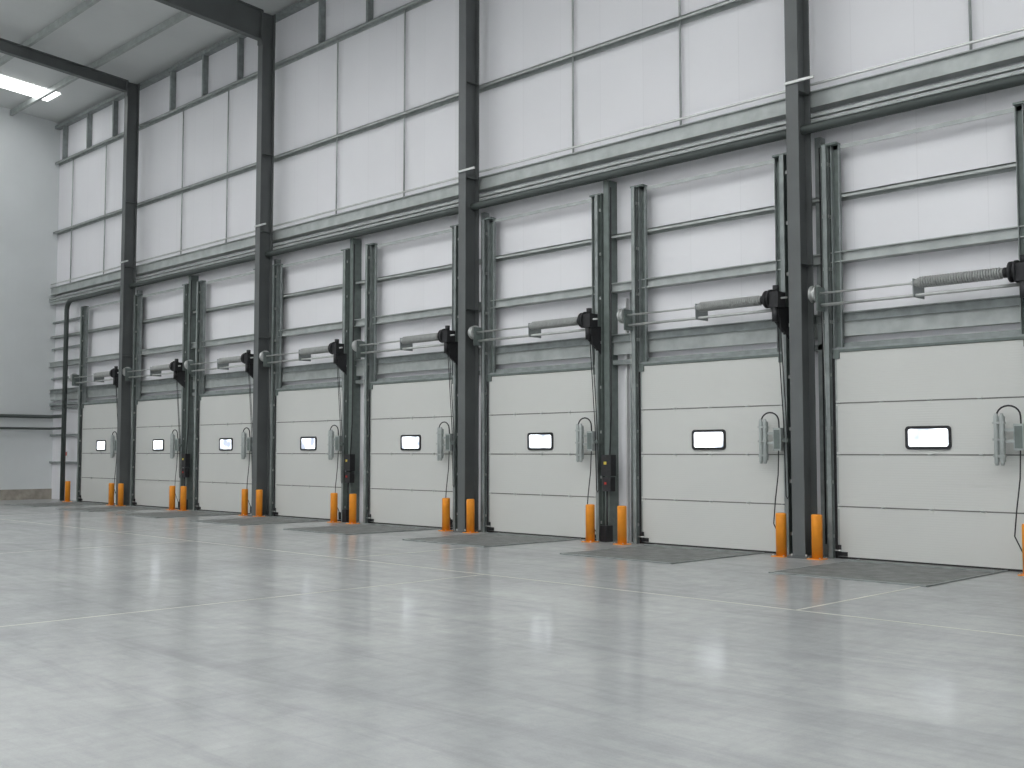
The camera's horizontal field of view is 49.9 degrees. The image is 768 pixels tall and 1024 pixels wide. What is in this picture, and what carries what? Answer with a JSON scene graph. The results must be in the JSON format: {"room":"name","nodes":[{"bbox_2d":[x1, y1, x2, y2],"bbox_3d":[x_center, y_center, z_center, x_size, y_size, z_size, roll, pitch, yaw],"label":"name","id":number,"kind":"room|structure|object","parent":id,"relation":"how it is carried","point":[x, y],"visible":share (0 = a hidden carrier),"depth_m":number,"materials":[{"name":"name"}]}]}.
{"room":"distribution center","nodes":[
{"label":"distribution center","id":0,"kind":"room"},
{"bbox_2d":[0,106,60,499],"bbox_3d":[-26.372,-4.731,26.877,30.420,15.900,0.280,4,-5,-45],"label":"wall","id":1,"kind":"structure","parent":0,"point":[29,144],"depth_m":36.74,"materials":[{"name":"paint"}]},
{"bbox_2d":[0,414,61,429],"bbox_3d":[-25.449,0.649,26.389,29.110,0.700,1.300,4,-5,-45],"label":"pipe","id":2,"kind":"object","parent":1,"relation":"attached to","point":[1,415],"visible":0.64,"depth_m":36.38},
{"bbox_2d":[49,63,1023,299],"bbox_3d":[1.025,-3.894,20.549,0.080,0.050,47.300,4,-5,-45],"label":"steel beam","id":3,"kind":"structure","parent":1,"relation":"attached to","point":[1018,66],"depth_m":19.23,"materials":[{"name":"metal"}]},
{"bbox_2d":[0,0,300,122],"bbox_3d":[-9.529,-11.917,10.530,30.770,2.612,47.800,4,-5,-45],"label":"ceiling","id":4,"kind":"structure","parent":0,"point":[107,25],"depth_m":30.60,"materials":[{"name":"metal"}]},
{"bbox_2d":[0,75,59,100],"bbox_3d":[-9.465,-11.810,10.622,27.500,2.225,43.450,4,-5,-45],"label":"strips","id":5,"kind":"object","parent":4,"relation":"in","point":[8,83],"visible":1,"depth_m":34.53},
{"bbox_2d":[0,499,1023,767],"bbox_3d":[-9.306,2.333,9.871,31.500,0.300,47.900,4,-5,-45],"label":"floor","id":6,"kind":"structure","parent":0,"point":[479,671],"depth_m":8.34,"materials":[{"name":"concrete"}]},
{"bbox_2d":[4,501,107,506],"bbox_3d":[-13.576,3.597,32.979,2.400,0.030,2.120,4,-5,-45],"label":"dock leveller","id":7,"kind":"object","parent":6,"relation":"on","point":[72,503],"visible":0.9,"depth_m":32.70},
{"bbox_2d":[62,481,71,501],"bbox_3d":[-14.031,3.392,34.728,0.220,0.655,0.220,4,-5,-45],"label":"bollard","id":8,"kind":"object","parent":6,"relation":"on","point":[67,483],"visible":0.98,"depth_m":34.66,"materials":[{"name":"metal"}]},
{"bbox_2d":[0,38,139,505],"bbox_3d":[-21.776,-4.573,22.308,29.920,15.022,0.555,4,-5,-45],"label":"steel column","id":9,"kind":"structure","parent":6,"relation":"on","point":[131,91],"depth_m":32.57,"materials":[{"name":"metal"}]},
{"bbox_2d":[0,0,190,115],"bbox_3d":[-9.437,-11.699,10.608,26.690,2.310,47.300,4,-5,-45],"label":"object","id":10,"kind":"structure","parent":9,"relation":"on","point":[86,4],"depth_m":30.34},
{"bbox_2d":[60,73,1023,500],"bbox_3d":[1.481,-0.504,19.681,0.150,6.575,45.625,4,-5,-45],"label":"pipe","id":11,"kind":"object","parent":9,"relation":"attached to","point":[1016,80],"visible":1,"depth_m":19.91,"materials":[{"name":"metal"}]},
{"bbox_2d":[108,483,113,504],"bbox_3d":[-11.852,3.256,32.541,0.220,0.655,0.220,4,-5,-45],"label":"bollard","id":12,"kind":"object","parent":6,"relation":"on","point":[111,485],"visible":0.99,"depth_m":32.47,"materials":[{"name":"metal"}]},
{"bbox_2d":[58,506,168,511],"bbox_3d":[-10.967,3.435,30.360,2.400,0.030,2.120,4,-5,-45],"label":"dock leveller","id":13,"kind":"object","parent":6,"relation":"on","point":[114,508],"visible":0.9,"depth_m":30.39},
{"bbox_2d":[115,483,125,505],"bbox_3d":[-11.422,3.230,32.110,0.220,0.655,0.220,4,-5,-45],"label":"bollard","id":14,"kind":"object","parent":6,"relation":"on","point":[120,485],"visible":1,"depth_m":32.05,"materials":[{"name":"metal"}]},
{"bbox_2d":[166,486,177,509],"bbox_3d":[-9.243,3.095,29.923,0.220,0.655,0.220,4,-5,-45],"label":"bollard","id":15,"kind":"object","parent":6,"relation":"on","point":[171,488],"visible":1,"depth_m":29.86,"materials":[{"name":"metal"}]},
{"bbox_2d":[116,510,240,517],"bbox_3d":[-8.358,3.273,27.741,2.400,0.030,2.120,4,-5,-45],"label":"dock leveller","id":16,"kind":"object","parent":6,"relation":"on","point":[191,513],"visible":0.9,"depth_m":27.47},
{"bbox_2d":[177,486,188,510],"bbox_3d":[-8.813,3.068,29.491,0.220,0.655,0.220,4,-5,-45],"label":"bollard","id":17,"kind":"object","parent":6,"relation":"on","point":[183,489],"visible":1,"depth_m":29.42,"materials":[{"name":"metal"}]},
{"bbox_2d":[155,0,275,515],"bbox_3d":[-16.558,-4.897,17.070,29.920,15.022,0.555,4,-5,-45],"label":"steel column","id":18,"kind":"structure","parent":6,"relation":"on","point":[238,16],"depth_m":27.36,"materials":[{"name":"metal"}]},
{"bbox_2d":[239,489,249,515],"bbox_3d":[-6.634,2.933,27.304,0.220,0.655,0.220,4,-5,-45],"label":"bollard","id":19,"kind":"object","parent":6,"relation":"on","point":[244,499],"visible":0.98,"depth_m":27.24,"materials":[{"name":"metal"}]},
{"bbox_2d":[253,489,264,516],"bbox_3d":[-6.168,2.904,26.837,0.220,0.655,0.220,4,-5,-45],"label":"bollard","id":20,"kind":"object","parent":6,"relation":"on","point":[259,493],"visible":1,"depth_m":26.77,"materials":[{"name":"metal"}]},
{"bbox_2d":[191,516,329,525],"bbox_3d":[-5.714,3.109,25.087,2.400,0.030,2.120,4,-5,-45],"label":"dock leveller","id":21,"kind":"object","parent":6,"relation":"on","point":[276,519],"visible":0.9,"depth_m":25.07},
{"bbox_2d":[274,259,280,263],"bbox_3d":[-5.924,0.061,27.404,0.262,6.400,0.150,4,-5,-45],"label":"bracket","id":22,"kind":"object","parent":6,"relation":"on","point":[276,261],"visible":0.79,"depth_m":27.62,"materials":[{"name":"grey metal"}]},
{"bbox_2d":[328,493,339,522],"bbox_3d":[-3.990,2.769,24.650,0.220,0.655,0.220,4,-5,-45],"label":"bollard","id":23,"kind":"object","parent":6,"relation":"on","point":[333,496],"visible":1,"depth_m":24.59,"materials":[{"name":"metal"}]},
{"bbox_2d":[346,494,359,523],"bbox_3d":[-3.496,2.738,24.155,0.220,0.655,0.220,4,-5,-45],"label":"bollard","id":24,"kind":"object","parent":6,"relation":"on","point":[352,497],"visible":1,"depth_m":24.09,"materials":[{"name":"metal"}]},
{"bbox_2d":[283,523,440,534],"bbox_3d":[-3.041,2.943,22.405,2.400,0.030,2.120,4,-5,-45],"label":"dock leveller","id":25,"kind":"object","parent":6,"relation":"on","point":[360,528],"visible":1,"depth_m":22.16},
{"bbox_2d":[438,498,453,530],"bbox_3d":[-1.317,2.603,21.968,0.220,0.655,0.220,4,-5,-45],"label":"bollard","id":26,"kind":"object","parent":6,"relation":"on","point":[445,501],"visible":1,"depth_m":21.90,"materials":[{"name":"metal"}]},
{"bbox_2d":[453,0,480,532],"bbox_3d":[-11.234,-5.227,11.727,29.920,15.022,0.555,4,-5,-45],"label":"steel column","id":27,"kind":"structure","parent":6,"relation":"on","point":[468,179],"depth_m":22.00,"materials":[{"name":"metal"}]},
{"bbox_2d":[462,499,477,532],"bbox_3d":[-0.809,2.571,21.458,0.220,0.655,0.220,4,-5,-45],"label":"bollard","id":28,"kind":"object","parent":6,"relation":"on","point":[470,503],"visible":1,"depth_m":21.40,"materials":[{"name":"metal"}]},
{"bbox_2d":[481,212,489,482],"bbox_3d":[-0.565,-0.272,22.026,0.262,6.400,0.150,4,-5,-45],"label":"support post","id":29,"kind":"object","parent":6,"relation":"on","point":[484,214],"visible":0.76,"depth_m":21.96,"materials":[{"name":"grey metal"}]},
{"bbox_2d":[402,532,580,547],"bbox_3d":[-0.355,2.776,19.709,2.400,0.030,2.120,4,-5,-45],"label":"dock leveller","id":30,"kind":"object","parent":6,"relation":"on","point":[484,540],"visible":1,"depth_m":19.62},
{"bbox_2d":[0,509,1023,636],"bbox_3d":[-9.625,2.163,9.564,30.000,0.002,47.300,4,-5,-45],"label":"joint","id":31,"kind":"object","parent":6,"relation":"on","point":[155,509],"visible":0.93,"depth_m":12.31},
{"bbox_2d":[581,504,598,542],"bbox_3d":[1.369,2.436,19.271,0.220,0.655,0.220,4,-5,-45],"label":"bollard","id":32,"kind":"object","parent":6,"relation":"on","point":[590,508],"visible":1,"depth_m":19.21,"materials":[{"name":"metal"}]},
{"bbox_2d":[614,506,629,544],"bbox_3d":[1.877,2.405,18.762,0.220,0.655,0.220,4,-5,-45],"label":"bollard","id":33,"kind":"object","parent":6,"relation":"on","point":[621,510],"visible":1,"depth_m":18.70,"materials":[{"name":"metal"}]},
{"bbox_2d":[560,544,764,563],"bbox_3d":[2.332,2.610,17.012,2.400,0.030,2.120,4,-5,-45],"label":"dock leveller","id":34,"kind":"object","parent":6,"relation":"on","point":[654,553],"visible":1,"depth_m":16.92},
{"bbox_2d":[771,513,789,556],"bbox_3d":[4.056,2.269,16.575,0.220,0.655,0.220,4,-5,-45],"label":"bollard","id":35,"kind":"object","parent":6,"relation":"on","point":[781,528],"visible":0.99,"depth_m":16.51,"materials":[{"name":"metal"}]},
{"bbox_2d":[784,0,823,558],"bbox_3d":[-5.981,-5.553,6.455,29.920,15.022,0.555,4,-5,-45],"label":"steel column","id":36,"kind":"structure","parent":6,"relation":"on","point":[796,12],"depth_m":16.65,"materials":[{"name":"metal"}]},
{"bbox_2d":[807,514,827,559],"bbox_3d":[4.479,2.243,16.150,0.220,0.655,0.220,4,-5,-45],"label":"bollard","id":37,"kind":"object","parent":6,"relation":"on","point":[816,519],"visible":1,"depth_m":16.09,"materials":[{"name":"metal"}]},
{"bbox_2d":[814,137,827,556],"bbox_3d":[4.723,-0.600,16.718,0.262,6.400,0.150,4,-5,-45],"label":"support post","id":38,"kind":"object","parent":6,"relation":"on","point":[819,140],"visible":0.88,"depth_m":16.69,"materials":[{"name":"grey metal"}]},
{"bbox_2d":[768,559,1007,586],"bbox_3d":[4.934,2.448,14.401,2.400,0.030,2.120,4,-5,-45],"label":"dock leveller","id":39,"kind":"object","parent":6,"relation":"on","point":[911,574],"visible":1,"depth_m":14.25,"materials":[{"name":"metal"}]},
{"bbox_2d":[1018,524,1023,575],"bbox_3d":[6.594,2.112,14.027,0.220,0.655,0.220,4,-5,-45],"label":"bollard","id":40,"kind":"object","parent":6,"relation":"on","point":[1019,574],"visible":1,"depth_m":14.02,"materials":[{"name":"metal"}]},
{"bbox_2d":[51,0,1023,529],"bbox_3d":[1.256,-3.706,20.767,0.250,13.100,47.700,4,-5,-45],"label":"wall","id":41,"kind":"structure","parent":0,"point":[734,55],"depth_m":21.51,"materials":[{"name":"metal"}]},
{"bbox_2d":[49,317,79,462],"bbox_3d":[-14.646,0.230,36.296,0.100,4.760,2.550,4,-5,-45],"label":"rails","id":42,"kind":"object","parent":41,"relation":"attached to","point":[76,318],"visible":0.73,"depth_m":36.53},
{"bbox_2d":[69,372,117,403],"bbox_3d":[-12.803,1.554,33.889,0.440,3.920,3.280,4,-5,-45],"label":"shaft","id":43,"kind":"object","parent":41,"relation":"attached to","point":[74,378],"visible":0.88,"depth_m":34.93,"materials":[{"name":"metal"}]},
{"bbox_2d":[93,371,109,377],"bbox_3d":[-12.444,-0.292,33.528,0.163,0.156,1.320,4,-5,-45],"label":"spring","id":44,"kind":"object","parent":43,"relation":"attached to","point":[98,374],"visible":0.91,"depth_m":33.48,"materials":[{"name":"metal"}]},
{"bbox_2d":[109,366,118,416],"bbox_3d":[-11.813,1.110,32.891,0.420,3.277,0.287,4,-5,-45],"label":"motor","id":45,"kind":"object","parent":43,"relation":"attached to","point":[113,373],"visible":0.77,"depth_m":32.84,"materials":[{"name":"black metal"}]},
{"bbox_2d":[76,300,119,501],"bbox_3d":[-12.629,0.561,34.109,0.350,6.230,3.140,4,-5,-45],"label":"tracks","id":46,"kind":"object","parent":41,"relation":"attached to","point":[82,396],"visible":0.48,"depth_m":35.07,"materials":[{"name":"metal"}]},
{"bbox_2d":[78,402,117,503],"bbox_3d":[-12.706,2.123,33.979,0.107,3.095,2.920,4,-5,-45],"label":"leaf","id":47,"kind":"object","parent":46,"relation":"attached to","point":[95,489],"depth_m":34.14,"materials":[{"name":"metal"}]},
{"bbox_2d":[96,440,105,450],"bbox_3d":[-12.690,1.899,33.966,0.022,0.330,0.660,4,-5,-45],"label":"window","id":48,"kind":"structure","parent":47,"relation":"attached to","point":[100,444],"depth_m":33.95,"materials":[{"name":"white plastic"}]},
{"bbox_2d":[110,431,116,493],"bbox_3d":[-11.838,2.444,32.934,0.200,2.058,0.505,4,-5,-45],"label":"lamp","id":49,"kind":"object","parent":46,"relation":"attached to","point":[113,446],"visible":0.88,"depth_m":32.99,"materials":[{"name":"black plastic"}]},
{"bbox_2d":[122,365,180,380],"bbox_3d":[-10.194,1.392,31.270,0.440,3.920,3.280,4,-5,-45],"label":"shaft","id":50,"kind":"object","parent":41,"relation":"attached to","point":[127,372],"visible":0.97,"depth_m":32.13,"materials":[{"name":"metal"}]},
{"bbox_2d":[150,364,169,371],"bbox_3d":[-9.835,-0.454,30.909,0.163,0.156,1.320,4,-5,-45],"label":"spring","id":51,"kind":"object","parent":50,"relation":"attached to","point":[159,367],"visible":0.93,"depth_m":30.87,"materials":[{"name":"metal"}]},
{"bbox_2d":[169,359,184,477],"bbox_3d":[-9.204,0.948,30.273,0.420,3.277,0.287,4,-5,-45],"label":"motor","id":52,"kind":"object","parent":50,"relation":"attached to","point":[178,373],"visible":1,"depth_m":30.24,"materials":[{"name":"black plastic"}]},
{"bbox_2d":[130,284,188,505],"bbox_3d":[-10.020,0.399,31.491,0.350,6.230,3.140,4,-5,-45],"label":"tracks","id":53,"kind":"object","parent":41,"relation":"attached to","point":[138,298],"visible":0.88,"depth_m":32.32,"materials":[{"name":"metal"}]},
{"bbox_2d":[132,397,180,508],"bbox_3d":[-10.097,1.961,31.360,0.107,3.095,2.920,4,-5,-45],"label":"leaf","id":54,"kind":"object","parent":53,"relation":"attached to","point":[161,411],"depth_m":31.44,"materials":[{"name":"metal"}]},
{"bbox_2d":[152,439,163,450],"bbox_3d":[-10.081,1.738,31.347,0.022,0.330,0.660,4,-5,-45],"label":"window","id":55,"kind":"structure","parent":54,"relation":"attached to","point":[157,444],"depth_m":31.34,"materials":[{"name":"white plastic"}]},
{"bbox_2d":[170,430,183,501],"bbox_3d":[-9.229,2.282,30.315,0.200,2.058,0.505,4,-5,-45],"label":"lamp","id":56,"kind":"object","parent":53,"relation":"attached to","point":[174,443],"visible":0.99,"depth_m":30.36,"materials":[{"name":"black plastic"}]},
{"bbox_2d":[179,280,191,509],"bbox_3d":[-8.924,0.280,30.132,0.183,6.300,0.220,4,-5,-45],"label":"control box","id":57,"kind":"object","parent":41,"relation":"attached to","point":[185,458],"visible":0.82,"depth_m":30.00,"materials":[{"name":"black plastic"}]},
{"bbox_2d":[185,275,198,509],"bbox_3d":[-8.839,0.218,30.348,0.240,6.450,0.120,4,-5,-45],"label":"wall mullion","id":58,"kind":"object","parent":41,"relation":"attached to","point":[190,446],"depth_m":30.28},
{"bbox_2d":[184,357,253,373],"bbox_3d":[-7.585,1.230,28.652,0.440,3.920,3.280,4,-5,-45],"label":"shaft","id":59,"kind":"object","parent":41,"relation":"attached to","point":[189,364],"visible":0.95,"depth_m":29.32,"materials":[{"name":"metal"}]},
{"bbox_2d":[217,356,240,363],"bbox_3d":[-7.226,-0.616,28.290,0.163,0.156,1.320,4,-5,-45],"label":"spring","id":60,"kind":"object","parent":59,"relation":"attached to","point":[235,359],"visible":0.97,"depth_m":28.24,"materials":[{"name":"metal"}]},
{"bbox_2d":[241,350,253,448],"bbox_3d":[-6.595,0.786,27.654,0.420,3.277,0.287,4,-5,-45],"label":"motor","id":61,"kind":"object","parent":59,"relation":"attached to","point":[245,357],"visible":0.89,"depth_m":27.61,"materials":[{"name":"black plastic"}]},
{"bbox_2d":[193,269,254,509],"bbox_3d":[-7.411,0.237,28.872,0.350,6.230,3.140,4,-5,-45],"label":"tracks","id":62,"kind":"object","parent":41,"relation":"attached to","point":[201,285],"visible":0.44,"depth_m":29.84,"materials":[{"name":"metal"}]},
{"bbox_2d":[195,392,252,513],"bbox_3d":[-7.488,1.799,28.742,0.107,3.095,2.920,4,-5,-45],"label":"leaf","id":63,"kind":"object","parent":62,"relation":"attached to","point":[232,409],"depth_m":28.81,"materials":[{"name":"metal"}]},
{"bbox_2d":[219,438,232,450],"bbox_3d":[-7.472,1.576,28.729,0.022,0.330,0.660,4,-5,-45],"label":"window","id":64,"kind":"structure","parent":63,"relation":"attached to","point":[225,444],"depth_m":28.71,"materials":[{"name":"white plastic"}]},
{"bbox_2d":[241,427,251,506],"bbox_3d":[-6.620,2.120,27.696,0.200,2.058,0.505,4,-5,-45],"label":"lamp","id":65,"kind":"object","parent":62,"relation":"attached to","point":[243,434],"visible":0.93,"depth_m":27.75,"materials":[{"name":"black plastic"}]},
{"bbox_2d":[259,347,342,420],"bbox_3d":[-4.941,1.066,25.998,0.440,3.920,3.280,4,-5,-45],"label":"shaft","id":66,"kind":"object","parent":41,"relation":"attached to","point":[265,356],"visible":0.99,"depth_m":26.57,"materials":[{"name":"metal"}]},
{"bbox_2d":[298,346,328,354],"bbox_3d":[-4.582,-0.780,25.636,0.163,0.156,1.320,4,-5,-45],"label":"spring","id":67,"kind":"object","parent":66,"relation":"attached to","point":[322,349],"visible":0.96,"depth_m":25.58,"materials":[{"name":"metal"}]},
{"bbox_2d":[328,339,346,482],"bbox_3d":[-3.951,0.622,25.000,0.420,3.277,0.287,4,-5,-45],"label":"motor","id":68,"kind":"object","parent":66,"relation":"attached to","point":[339,357],"visible":1,"depth_m":24.96,"materials":[{"name":"black metal"}]},
{"bbox_2d":[269,248,349,521],"bbox_3d":[-4.767,0.073,26.218,0.350,6.230,3.140,4,-5,-45],"label":"tracks","id":69,"kind":"object","parent":41,"relation":"attached to","point":[277,269],"visible":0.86,"depth_m":27.01,"materials":[{"name":"metal"}]},
{"bbox_2d":[272,385,341,520],"bbox_3d":[-4.844,1.635,26.088,0.107,3.095,2.920,4,-5,-45],"label":"leaf","id":70,"kind":"object","parent":69,"relation":"attached to","point":[319,404],"depth_m":26.13,"materials":[{"name":"metal"}]},
{"bbox_2d":[300,436,316,450],"bbox_3d":[-4.828,1.411,26.075,0.022,0.330,0.660,4,-5,-45],"label":"window","id":71,"kind":"structure","parent":70,"relation":"attached to","point":[306,443],"depth_m":26.06,"materials":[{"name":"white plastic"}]},
{"bbox_2d":[328,425,347,513],"bbox_3d":[-3.976,1.956,25.042,0.200,2.058,0.505,4,-5,-45],"label":"lamp","id":72,"kind":"object","parent":69,"relation":"attached to","point":[331,438],"visible":0.97,"depth_m":25.09,"materials":[{"name":"black plastic"}]},
{"bbox_2d":[342,244,354,521],"bbox_3d":[-3.670,-0.046,24.860,0.183,6.300,0.220,4,-5,-45],"label":"control box","id":73,"kind":"object","parent":41,"relation":"attached to","point":[349,459],"visible":0.97,"depth_m":24.72,"materials":[{"name":"black plastic"}]},
{"bbox_2d":[348,238,361,521],"bbox_3d":[-3.586,-0.108,25.075,0.240,6.450,0.120,4,-5,-45],"label":"wall mullion","id":74,"kind":"object","parent":41,"relation":"attached to","point":[354,488],"depth_m":25.03,"materials":[{"name":"metal"}]},
{"bbox_2d":[363,331,364,481],"bbox_3d":[-3.282,0.903,24.820,0.080,4.400,0.130,4,-5,-45],"label":"cable conduit","id":75,"kind":"object","parent":41,"relation":"attached to","point":[364,331],"visible":0.1,"depth_m":24.81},
{"bbox_2d":[352,334,454,392],"bbox_3d":[-2.268,0.900,23.316,0.440,3.920,3.280,4,-5,-45],"label":"shaft","id":76,"kind":"object","parent":41,"relation":"attached to","point":[358,345],"visible":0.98,"depth_m":23.89,"materials":[{"name":"metal"}]},
{"bbox_2d":[399,333,438,343],"bbox_3d":[-1.909,-0.946,22.954,0.163,0.156,1.320,4,-5,-45],"label":"spring","id":77,"kind":"object","parent":76,"relation":"attached to","point":[425,337],"visible":0.92,"depth_m":22.89,"materials":[{"name":"metal"}]},
{"bbox_2d":[437,325,457,486],"bbox_3d":[-1.279,0.456,22.318,0.420,3.277,0.287,4,-5,-45],"label":"motor","id":78,"kind":"object","parent":76,"relation":"attached to","point":[443,335],"visible":0.99,"depth_m":22.27,"materials":[{"name":"black metal"}]},
{"bbox_2d":[363,224,457,529],"bbox_3d":[-2.095,-0.093,23.536,0.350,6.230,3.140,4,-5,-45],"label":"tracks","id":79,"kind":"object","parent":41,"relation":"attached to","point":[370,364],"visible":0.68,"depth_m":24.36,"materials":[{"name":"metal"}]},
{"bbox_2d":[366,377,452,528],"bbox_3d":[-2.171,1.469,23.405,0.107,3.095,2.920,4,-5,-45],"label":"leaf","id":80,"kind":"object","parent":79,"relation":"attached to","point":[425,397],"depth_m":23.42,"materials":[{"name":"metal"}]},
{"bbox_2d":[400,435,420,449],"bbox_3d":[-2.156,1.246,23.392,0.022,0.330,0.660,4,-5,-45],"label":"window frame","id":81,"kind":"structure","parent":80,"relation":"attached to","point":[407,442],"depth_m":23.39,"materials":[{"name":"black plastic"}]},
{"bbox_2d":[436,421,457,521],"bbox_3d":[-1.304,1.790,22.360,0.200,2.058,0.505,4,-5,-45],"label":"lamp","id":82,"kind":"object","parent":79,"relation":"attached to","point":[440,444],"visible":0.99,"depth_m":22.41,"materials":[{"name":"black plastic"}]},
{"bbox_2d":[55,0,972,282],"bbox_3d":[1.095,-7.059,20.814,0.195,5.600,47.280,4,-5,-45],"label":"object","id":83,"kind":"object","parent":41,"relation":"attached to","point":[204,55],"visible":0.99,"depth_m":29.83,"materials":[{"name":"metal"}]},
{"bbox_2d":[468,318,597,410],"bbox_3d":[0.418,0.734,20.619,0.440,3.920,3.280,4,-5,-45],"label":"shaft","id":84,"kind":"object","parent":41,"relation":"attached to","point":[474,332],"visible":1,"depth_m":21.15,"materials":[{"name":"metal"}]},
{"bbox_2d":[527,317,577,329],"bbox_3d":[0.777,-1.112,20.258,0.163,0.156,1.320,4,-5,-45],"label":"spring","id":85,"kind":"object","parent":84,"relation":"attached to","point":[571,321],"visible":0.96,"depth_m":20.19,"materials":[{"name":"metal"}]},
{"bbox_2d":[577,308,600,492],"bbox_3d":[1.408,0.290,19.621,0.420,3.277,0.287,4,-5,-45],"label":"motor","id":86,"kind":"object","parent":84,"relation":"attached to","point":[585,320],"visible":1,"depth_m":19.58,"materials":[{"name":"black metal"}]},
{"bbox_2d":[49,0,1023,405],"bbox_3d":[1.082,-4.445,20.640,0.240,8.320,47.300,4,-5,-45],"label":"wall rail","id":87,"kind":"object","parent":41,"relation":"attached to","point":[1002,310],"depth_m":19.69,"materials":[{"name":"metal"}]},
{"bbox_2d":[481,193,604,540],"bbox_3d":[0.592,-0.260,20.840,0.350,6.230,3.140,4,-5,-45],"label":"door frame","id":88,"kind":"structure","parent":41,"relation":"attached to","point":[488,224],"depth_m":21.13,"materials":[{"name":"metal"}]},
{"bbox_2d":[485,367,595,539],"bbox_3d":[0.515,1.303,20.709,0.107,3.095,2.920,4,-5,-45],"label":"leaf","id":89,"kind":"object","parent":88,"relation":"attached to","point":[550,391],"depth_m":20.69,"materials":[{"name":"metal"}]},
{"bbox_2d":[527,432,552,449],"bbox_3d":[0.531,1.079,20.696,0.022,0.330,0.660,4,-5,-45],"label":"window","id":90,"kind":"structure","parent":89,"relation":"attached to","point":[535,441],"depth_m":20.69,"materials":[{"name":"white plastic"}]},
{"bbox_2d":[575,417,603,530],"bbox_3d":[1.383,1.623,19.664,0.200,2.058,0.505,4,-5,-45],"label":"lamp","id":91,"kind":"object","parent":88,"relation":"attached to","point":[591,441],"visible":0.98,"depth_m":19.71,"materials":[{"name":"black plastic"}]},
{"bbox_2d":[600,187,615,541],"bbox_3d":[1.689,-0.379,19.481,0.183,6.300,0.220,4,-5,-45],"label":"control box","id":92,"kind":"object","parent":41,"relation":"attached to","point":[608,462],"visible":1,"depth_m":19.34,"materials":[{"name":"black plastic"}]},
{"bbox_2d":[603,180,618,540],"bbox_3d":[1.773,-0.441,19.696,0.240,6.450,0.120,4,-5,-45],"label":"wall mullion","id":93,"kind":"object","parent":41,"relation":"attached to","point":[613,496],"depth_m":19.66,"materials":[{"name":"metal"}]},
{"bbox_2d":[625,292,632,541],"bbox_3d":[2.084,0.570,19.434,0.080,4.400,0.130,4,-5,-45],"label":"cable conduit","id":94,"kind":"object","parent":41,"relation":"attached to","point":[628,380],"visible":0.82,"depth_m":19.41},
{"bbox_2d":[617,296,787,408],"bbox_3d":[3.105,0.567,17.923,0.440,3.920,3.280,4,-5,-45],"label":"shaft","id":95,"kind":"object","parent":41,"relation":"attached to","point":[624,315],"visible":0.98,"depth_m":18.41,"materials":[{"name":"metal"}]},
{"bbox_2d":[694,295,762,311],"bbox_3d":[3.464,-1.279,17.561,0.163,0.156,1.320,4,-5,-45],"label":"spring","id":96,"kind":"object","parent":95,"relation":"attached to","point":[749,301],"visible":0.99,"depth_m":17.49,"materials":[{"name":"metal"}]},
{"bbox_2d":[762,285,788,498],"bbox_3d":[4.094,0.123,16.925,0.420,3.277,0.287,4,-5,-45],"label":"motor","id":97,"kind":"object","parent":95,"relation":"attached to","point":[771,299],"visible":0.99,"depth_m":16.88,"materials":[{"name":"black plastic"}]},
{"bbox_2d":[630,153,792,554],"bbox_3d":[3.279,-0.426,18.143,0.350,6.230,3.140,4,-5,-45],"label":"door frame","id":98,"kind":"structure","parent":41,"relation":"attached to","point":[639,264],"depth_m":18.93,"materials":[{"name":"metal"}]},
{"bbox_2d":[638,354,784,553],"bbox_3d":[3.202,1.136,18.013,0.107,3.095,2.920,4,-5,-45],"label":"leaf","id":99,"kind":"object","parent":98,"relation":"attached to","point":[750,380],"depth_m":17.96,"materials":[{"name":"metal"}]},
{"bbox_2d":[692,429,725,449],"bbox_3d":[3.217,0.912,18.000,0.022,0.330,0.660,4,-5,-45],"label":"window","id":100,"kind":"structure","parent":99,"relation":"attached to","point":[701,439],"depth_m":17.99,"materials":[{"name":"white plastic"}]},
{"bbox_2d":[758,412,790,528],"bbox_3d":[4.069,1.457,16.967,0.200,2.058,0.505,4,-5,-45],"label":"lamp","id":101,"kind":"object","parent":98,"relation":"attached to","point":[778,437],"visible":0.95,"depth_m":17.00,"materials":[{"name":"black plastic"}]},
{"bbox_2d":[808,278,1018,414],"bbox_3d":[5.707,0.406,15.311,0.440,3.920,3.280,4,-5,-45],"label":"shaft","id":102,"kind":"object","parent":41,"relation":"attached to","point":[816,293],"visible":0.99,"depth_m":15.80,"materials":[{"name":"metal"}]},
{"bbox_2d":[911,267,1006,287],"bbox_3d":[6.066,-1.440,14.950,0.163,0.156,1.320,4,-5,-45],"label":"spring","id":103,"kind":"object","parent":102,"relation":"attached to","point":[998,273],"visible":0.99,"depth_m":14.87,"materials":[{"name":"metal"}]},
{"bbox_2d":[1006,255,1023,299],"bbox_3d":[6.696,-0.038,14.313,0.420,3.277,0.287,4,-5,-45],"label":"motor","id":104,"kind":"object","parent":102,"relation":"attached to","point":[1014,269],"visible":1,"depth_m":14.30,"materials":[{"name":"black plastic"}]},
{"bbox_2d":[819,101,1023,558],"bbox_3d":[5.880,-0.588,15.532,0.350,6.230,3.140,4,-5,-45],"label":"door frame","id":105,"kind":"structure","parent":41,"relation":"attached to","point":[831,212],"depth_m":16.44,"materials":[{"name":"metal"}]},
{"bbox_2d":[833,336,1023,571],"bbox_3d":[5.804,0.975,15.401,0.107,3.095,2.920,4,-5,-45],"label":"leaf","id":106,"kind":"object","parent":105,"relation":"attached to","point":[994,367],"depth_m":15.36,"materials":[{"name":"metal"}]},
{"bbox_2d":[905,426,951,449],"bbox_3d":[5.819,0.751,15.388,0.022,0.330,0.660,4,-5,-45],"label":"window","id":107,"kind":"structure","parent":106,"relation":"attached to","point":[916,437],"depth_m":15.38,"materials":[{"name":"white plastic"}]},
{"bbox_2d":[992,405,1023,550],"bbox_3d":[6.608,1.299,14.419,0.200,2.058,0.505,4,-5,-45],"label":"lamp","id":108,"kind":"object","parent":105,"relation":"attached to","point":[999,439],"visible":1,"depth_m":14.47,"materials":[{"name":"black plastic"}]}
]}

